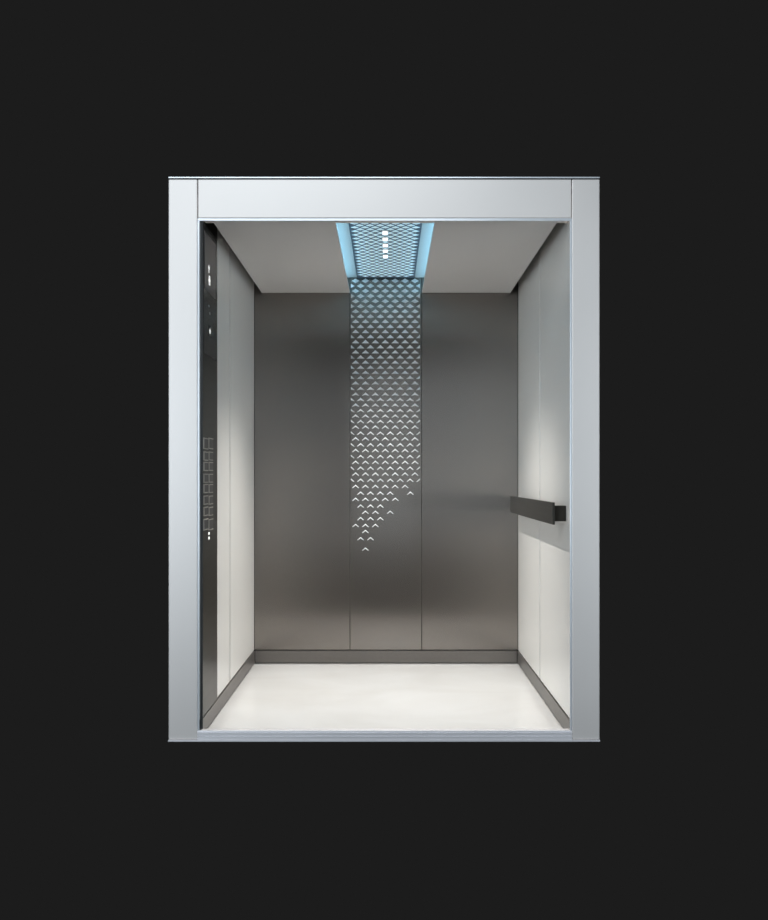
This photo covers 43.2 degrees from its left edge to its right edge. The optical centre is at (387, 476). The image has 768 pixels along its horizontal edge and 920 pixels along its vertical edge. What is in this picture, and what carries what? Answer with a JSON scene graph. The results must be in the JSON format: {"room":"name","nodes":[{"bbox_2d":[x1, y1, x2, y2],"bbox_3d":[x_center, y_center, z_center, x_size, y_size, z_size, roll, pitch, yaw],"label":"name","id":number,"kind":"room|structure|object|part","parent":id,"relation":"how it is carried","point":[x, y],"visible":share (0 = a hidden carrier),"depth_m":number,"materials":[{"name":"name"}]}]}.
{"room":"elevator interior","nodes":[
{"label":"elevator interior","id":0,"kind":"room"},
{"bbox_2d":[217,228,253,696],"bbox_3d":[-0.772,-0.046,4.697,0.038,2.192,1.610,0,0,0],"label":"wall","id":1,"kind":"structure","parent":0,"point":[235,286],"depth_m":4.73,"materials":[{"name":"beige laminate"}]},
{"bbox_2d":[200,221,216,728],"bbox_3d":[-0.745,-0.043,4.060,0.015,2.105,0.336,0,0,0],"label":"control panel","id":2,"kind":"object","parent":1,"relation":"attached to","point":[208,231],"visible":0.98,"depth_m":4.02,"materials":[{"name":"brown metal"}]},
{"bbox_3d":[-0.748,-0.043,3.893,0.010,2.105,0.002,0,0,0],"label":"edge trim","id":3,"kind":"part","parent":2,"relation":"part of","materials":[{"name":"metal"}]},
{"bbox_2d":[208,325,210,336],"bbox_3d":[-0.740,-0.605,4.034,0.001,0.050,0.070,0,0,0],"label":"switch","id":4,"kind":"object","parent":2,"relation":"attached to","point":[209,326],"depth_m":4.02,"materials":[{"name":"white plastic"}]},
{"bbox_3d":[-0.762,-0.074,4.255,0.018,2.095,0.725,0,0,0],"label":"wall panel","id":5,"kind":"part","parent":1,"relation":"part of","materials":[{"name":"beige laminate"}]},
{"bbox_2d":[200,651,254,729],"bbox_3d":[-0.759,1.010,4.673,0.022,0.066,1.563,0,0,0],"label":"baseboard","id":6,"kind":"structure","parent":1,"relation":"attached to","point":[210,715],"depth_m":4.53,"materials":[{"name":"metal"}]},
{"bbox_3d":[-0.762,-0.074,5.051,0.018,2.095,0.819,0,0,0],"label":"wall panel","id":7,"kind":"part","parent":1,"relation":"part of","materials":[{"name":"beige laminate"}]},
{"bbox_2d":[168,729,599,741],"bbox_3d":[-0.016,1.035,3.893,1.724,0.042,0.039,0,0,0],"label":"door sill","id":8,"kind":"structure","parent":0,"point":[204,735],"depth_m":3.88,"materials":[{"name":"metal"}]},
{"bbox_3d":[-0.016,1.053,3.893,1.724,0.006,0.039,0,0,0],"label":"plate","id":9,"kind":"part","parent":8,"relation":"part of","materials":[{"name":"metal"}]},
{"bbox_2d":[208,663,562,728],"bbox_3d":[-0.011,1.051,4.703,1.545,0.002,1.578,0,0,0],"label":"floor","id":10,"kind":"structure","parent":0,"point":[270,695],"depth_m":4.64,"materials":[{"name":"beige stone"}]},
{"bbox_2d":[254,278,518,650],"bbox_3d":[-0.011,-0.046,5.481,1.545,2.192,0.038,0,0,0],"label":"wall","id":11,"kind":"structure","parent":0,"point":[302,340],"depth_m":5.46,"materials":[{"name":"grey metal"}]},
{"bbox_3d":[-0.483,-0.075,5.471,0.536,2.094,0.018,0,0,0],"label":"wall panel","id":12,"kind":"part","parent":11,"relation":"part of","materials":[{"name":"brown metal"}]},
{"bbox_2d":[350,278,421,649],"bbox_3d":[-0.012,-0.074,5.465,0.401,2.093,0.029,0,0,0],"label":"wall panel","id":13,"kind":"object","parent":11,"relation":"attached to","point":[386,313],"visible":1,"depth_m":5.46,"materials":[{"name":"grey metal"}]},
{"bbox_2d":[255,650,516,662],"bbox_3d":[-0.011,1.010,5.468,1.471,0.066,0.023,0,0,0],"label":"baseboard","id":14,"kind":"structure","parent":11,"relation":"attached to","point":[261,656],"depth_m":5.46,"materials":[{"name":"metal"}]},
{"bbox_3d":[0.461,-0.075,5.471,0.538,2.094,0.018,0,0,0],"label":"wall panel","id":15,"kind":"part","parent":11,"relation":"part of","materials":[{"name":"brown metal"}]},
{"bbox_2d":[213,188,571,292],"bbox_3d":[-0.011,-1.096,4.686,1.545,0.122,1.588,0,0,0],"label":"ceiling","id":16,"kind":"structure","parent":0,"point":[279,256],"depth_m":4.52,"materials":[{"name":"grey metal"}]},
{"bbox_3d":[-0.462,-1.040,4.681,0.496,0.010,1.554,0,0,0],"label":"panel","id":17,"kind":"part","parent":16,"relation":"part of","materials":[{"name":"grey metal"}]},
{"bbox_2d":[336,223,433,277],"bbox_3d":[-0.012,-1.088,4.681,0.570,0.084,1.553,0,0,0],"label":"ceiling light panel","id":18,"kind":"object","parent":16,"relation":"attached to","point":[361,244],"visible":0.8,"depth_m":4.77,"materials":[{"name":"blue glass"}]},
{"bbox_3d":[0.439,-1.040,4.681,0.498,0.010,1.554,0,0,0],"label":"panel","id":19,"kind":"part","parent":16,"relation":"part of","materials":[{"name":"grey metal"}]},
{"bbox_2d":[518,197,571,717],"bbox_3d":[0.751,-0.046,4.697,0.038,2.192,1.610,0,0,0],"label":"wall","id":20,"kind":"structure","parent":0,"point":[544,286],"depth_m":4.51,"materials":[{"name":"beige laminate"}]},
{"bbox_2d":[168,177,599,738],"bbox_3d":[-0.016,-0.075,3.941,1.724,2.250,0.122,0,0,0],"label":"door frame","id":21,"kind":"structure","parent":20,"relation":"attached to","point":[192,200],"depth_m":3.88,"materials":[{"name":"metal"}]},
{"bbox_3d":[0.741,-0.074,5.077,0.018,2.095,0.767,0,0,0],"label":"wall panel","id":22,"kind":"part","parent":20,"relation":"part of","materials":[{"name":"beige laminate"}]},
{"bbox_2d":[510,496,565,524],"bbox_3d":[0.702,0.149,4.652,0.060,0.091,1.370,0,0,0],"label":"handrail","id":23,"kind":"object","parent":20,"relation":"attached to","point":[544,511],"visible":1,"depth_m":4.33,"materials":[{"name":"metal"}]},
{"bbox_2d":[517,651,569,729],"bbox_3d":[0.738,1.010,4.673,0.022,0.066,1.563,0,0,0],"label":"baseboard","id":24,"kind":"structure","parent":20,"relation":"attached to","point":[559,713],"depth_m":4.49,"materials":[{"name":"metal"}]},
{"bbox_3d":[0.741,-0.074,4.280,0.018,2.095,0.777,0,0,0],"label":"wall panel","id":25,"kind":"part","parent":20,"relation":"part of","materials":[{"name":"beige laminate"}]}
]}

